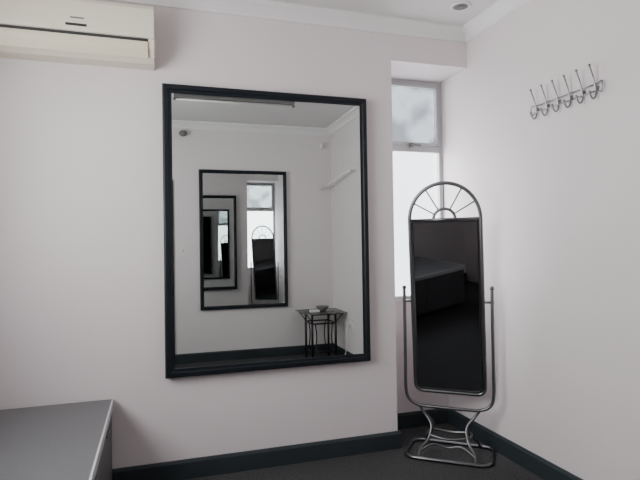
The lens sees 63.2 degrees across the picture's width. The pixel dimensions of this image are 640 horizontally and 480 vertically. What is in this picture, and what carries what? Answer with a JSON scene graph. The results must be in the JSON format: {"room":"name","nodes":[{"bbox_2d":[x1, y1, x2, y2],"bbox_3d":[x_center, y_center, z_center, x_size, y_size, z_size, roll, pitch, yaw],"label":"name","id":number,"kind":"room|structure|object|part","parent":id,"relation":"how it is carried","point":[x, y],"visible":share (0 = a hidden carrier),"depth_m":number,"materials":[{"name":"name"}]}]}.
{"room":"dressing room","nodes":[
{"label":"dressing room","id":0,"kind":"room"},
{"bbox_2d":[0,0,466,468],"bbox_3d":[-0.645,-0.028,3.521,3.500,2.970,0.500,-1,-1,-18],"label":"wall","id":1,"kind":"structure","parent":0,"point":[82,313],"depth_m":3.13,"materials":[{"name":"paint"}]},
{"bbox_2d":[0,0,155,70],"bbox_3d":[-1.379,-1.184,2.940,0.854,0.315,0.203,-1,-1,-18],"label":"air conditioner","id":2,"kind":"object","parent":1,"relation":"attached to","point":[81,32],"visible":1,"depth_m":2.88,"materials":[{"name":"beige plastic"}]},
{"bbox_3d":[-1.355,-1.242,2.861,0.842,0.187,0.031,-1,-1,-18],"label":"panel","id":3,"kind":"part","parent":2,"relation":"part of","materials":[{"name":"beige plastic"}]},
{"bbox_2d":[112,430,400,479],"bbox_3d":[-0.755,1.396,3.188,2.758,0.117,0.018,-1,-1,-18],"label":"baseboard","id":4,"kind":"structure","parent":1,"relation":"attached to","point":[198,467],"depth_m":3.30,"materials":[{"name":"grey paint"}]},
{"bbox_2d":[162,83,370,378],"bbox_3d":[-0.310,-0.064,3.333,1.326,1.772,0.062,-1,-1,-18],"label":"wall mirror","id":5,"kind":"object","parent":1,"relation":"attached to","point":[265,193],"visible":1,"depth_m":3.30,"materials":[{"name":"black mirror"}]},
{"bbox_2d":[110,0,466,42],"bbox_3d":[-0.508,-1.476,3.285,3.350,0.085,0.082,-1,-1,-18],"label":"trim","id":6,"kind":"structure","parent":1,"relation":"attached to","point":[263,9],"depth_m":3.44,"materials":[{"name":"white paint"}]},
{"bbox_2d":[391,79,442,299],"bbox_3d":[0.689,-0.398,4.082,0.610,1.715,0.050,-1,-1,-18],"label":"window","id":7,"kind":"structure","parent":1,"relation":"in","point":[396,148],"depth_m":4.12,"materials":[{"name":"grey paint"}]},
{"bbox_3d":[0.681,-0.983,4.087,0.500,0.435,0.004,-1,-1,-18],"label":"upper pane","id":8,"kind":"part","parent":7,"relation":"part of","materials":[{"name":"white glass"}]},
{"bbox_3d":[0.681,-0.983,4.085,0.550,0.485,0.040,-1,-1,-18],"label":"vent sash","id":9,"kind":"part","parent":7,"relation":"part of","materials":[{"name":"white glass"}]},
{"bbox_2d":[409,143,420,147],"bbox_3d":[0.743,-0.740,4.064,0.090,0.035,0.032,-1,-1,-18],"label":"latch","id":10,"kind":"object","parent":7,"relation":"attached to","point":[411,145],"visible":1,"depth_m":4.05,"materials":[{"name":"grey plastic"}]},
{"bbox_2d":[397,409,447,428],"bbox_3d":[0.730,1.384,4.016,0.610,0.117,0.018,-1,-1,-18],"label":"baseboard","id":11,"kind":"structure","parent":1,"relation":"attached to","point":[412,419],"depth_m":4.02,"materials":[{"name":"grey paint"}]},
{"bbox_2d":[187,423,543,479],"bbox_3d":[0.213,1.462,1.116,3.650,0.100,5.550,-1,-1,-18],"label":"floor","id":12,"kind":"structure","parent":0,"point":[393,464],"depth_m":3.28,"materials":[{"name":"carpet"}]},
{"bbox_2d":[0,399,113,479],"bbox_3d":[-1.252,1.177,1.722,0.890,0.531,2.480,-1,-1,-18],"label":"storage cabinet","id":13,"kind":"object","parent":12,"relation":"on","point":[68,441],"visible":1,"depth_m":2.41,"materials":[{"name":"grey laminate"}]},
{"bbox_2d":[402,181,495,467],"bbox_3d":[0.856,0.522,3.498,0.607,1.822,0.360,-1,-1,21],"label":"mirror","id":14,"kind":"object","parent":12,"relation":"on","point":[446,255],"visible":1,"depth_m":3.49,"materials":[{"name":"silver metal"}]},
{"bbox_3d":[0.695,1.273,3.475,0.102,0.300,0.170,-1,-1,21],"label":"leg","id":15,"kind":"part","parent":14,"relation":"part of","materials":[{"name":"silver metal"}]},
{"bbox_3d":[0.750,1.274,3.617,0.102,0.300,0.170,-1,-1,21],"label":"leg","id":16,"kind":"part","parent":14,"relation":"part of","materials":[{"name":"silver metal"}]},
{"bbox_3d":[0.855,0.451,3.501,0.440,1.153,0.117,-1,-1,21],"label":"glass","id":17,"kind":"part","parent":14,"relation":"part of","materials":[{"name":"grey mirror"}]},
{"bbox_3d":[0.850,0.331,3.494,0.489,1.441,0.164,-1,-1,21],"label":"swing frame","id":18,"kind":"part","parent":14,"relation":"part of","materials":[{"name":"silver metal"}]},
{"bbox_3d":[0.985,1.267,3.360,0.102,0.300,0.170,-1,-1,21],"label":"leg","id":19,"kind":"part","parent":14,"relation":"part of","materials":[{"name":"silver metal"}]},
{"bbox_3d":[1.041,1.268,3.502,0.102,0.300,0.170,-1,-1,21],"label":"leg","id":20,"kind":"part","parent":14,"relation":"part of","materials":[{"name":"silver metal"}]},
{"bbox_2d":[269,0,496,25],"bbox_3d":[0.166,-1.607,1.157,3.650,0.100,5.550,-1,-1,-18],"label":"ceiling","id":21,"kind":"structure","parent":0,"point":[439,11],"depth_m":3.43,"materials":[{"name":"white paint"}]},
{"bbox_2d":[450,1,470,11],"bbox_3d":[0.924,-1.530,3.416,0.136,0.018,0.136,-1,-1,-18],"label":"recessed light","id":22,"kind":"object","parent":21,"relation":"in","point":[459,6],"depth_m":3.40,"materials":[{"name":"white metal"}]},
{"bbox_2d":[432,0,639,479],"bbox_3d":[1.857,-0.091,1.666,0.150,2.970,5.550,-1,-1,-18],"label":"wall","id":23,"kind":"structure","parent":0,"point":[557,193],"depth_m":2.97,"materials":[{"name":"paint"}]},
{"bbox_2d":[463,0,529,41],"bbox_3d":[1.551,-1.522,2.198,0.082,0.085,3.400,-1,-1,-18],"label":"trim","id":24,"kind":"structure","parent":23,"relation":"attached to","point":[500,9],"depth_m":3.48,"materials":[{"name":"white paint"}]},
{"bbox_2d":[448,410,582,479],"bbox_3d":[1.574,1.349,2.331,0.018,0.117,3.740,-1,-1,-18],"label":"baseboard","id":25,"kind":"structure","parent":23,"relation":"attached to","point":[539,466],"depth_m":3.35,"materials":[{"name":"grey paint"}]},
{"bbox_2d":[529,64,602,119],"bbox_3d":[1.346,-0.815,2.899,0.064,0.184,0.537,-1,-1,-18],"label":"coat hook rack","id":26,"kind":"object","parent":23,"relation":"attached to","point":[597,87],"visible":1,"depth_m":2.86,"materials":[{"name":"silver metal"}]},
{"bbox_3d":[1.361,-0.805,2.904,0.007,0.007,0.470,-1,-1,-18],"label":"rail","id":27,"kind":"part","parent":26,"relation":"part of","materials":[{"name":"silver metal"}]},
{"bbox_3d":[1.362,-0.769,2.903,0.007,0.007,0.470,-1,-1,-18],"label":"rail","id":28,"kind":"part","parent":26,"relation":"part of","materials":[{"name":"silver metal"}]}
]}

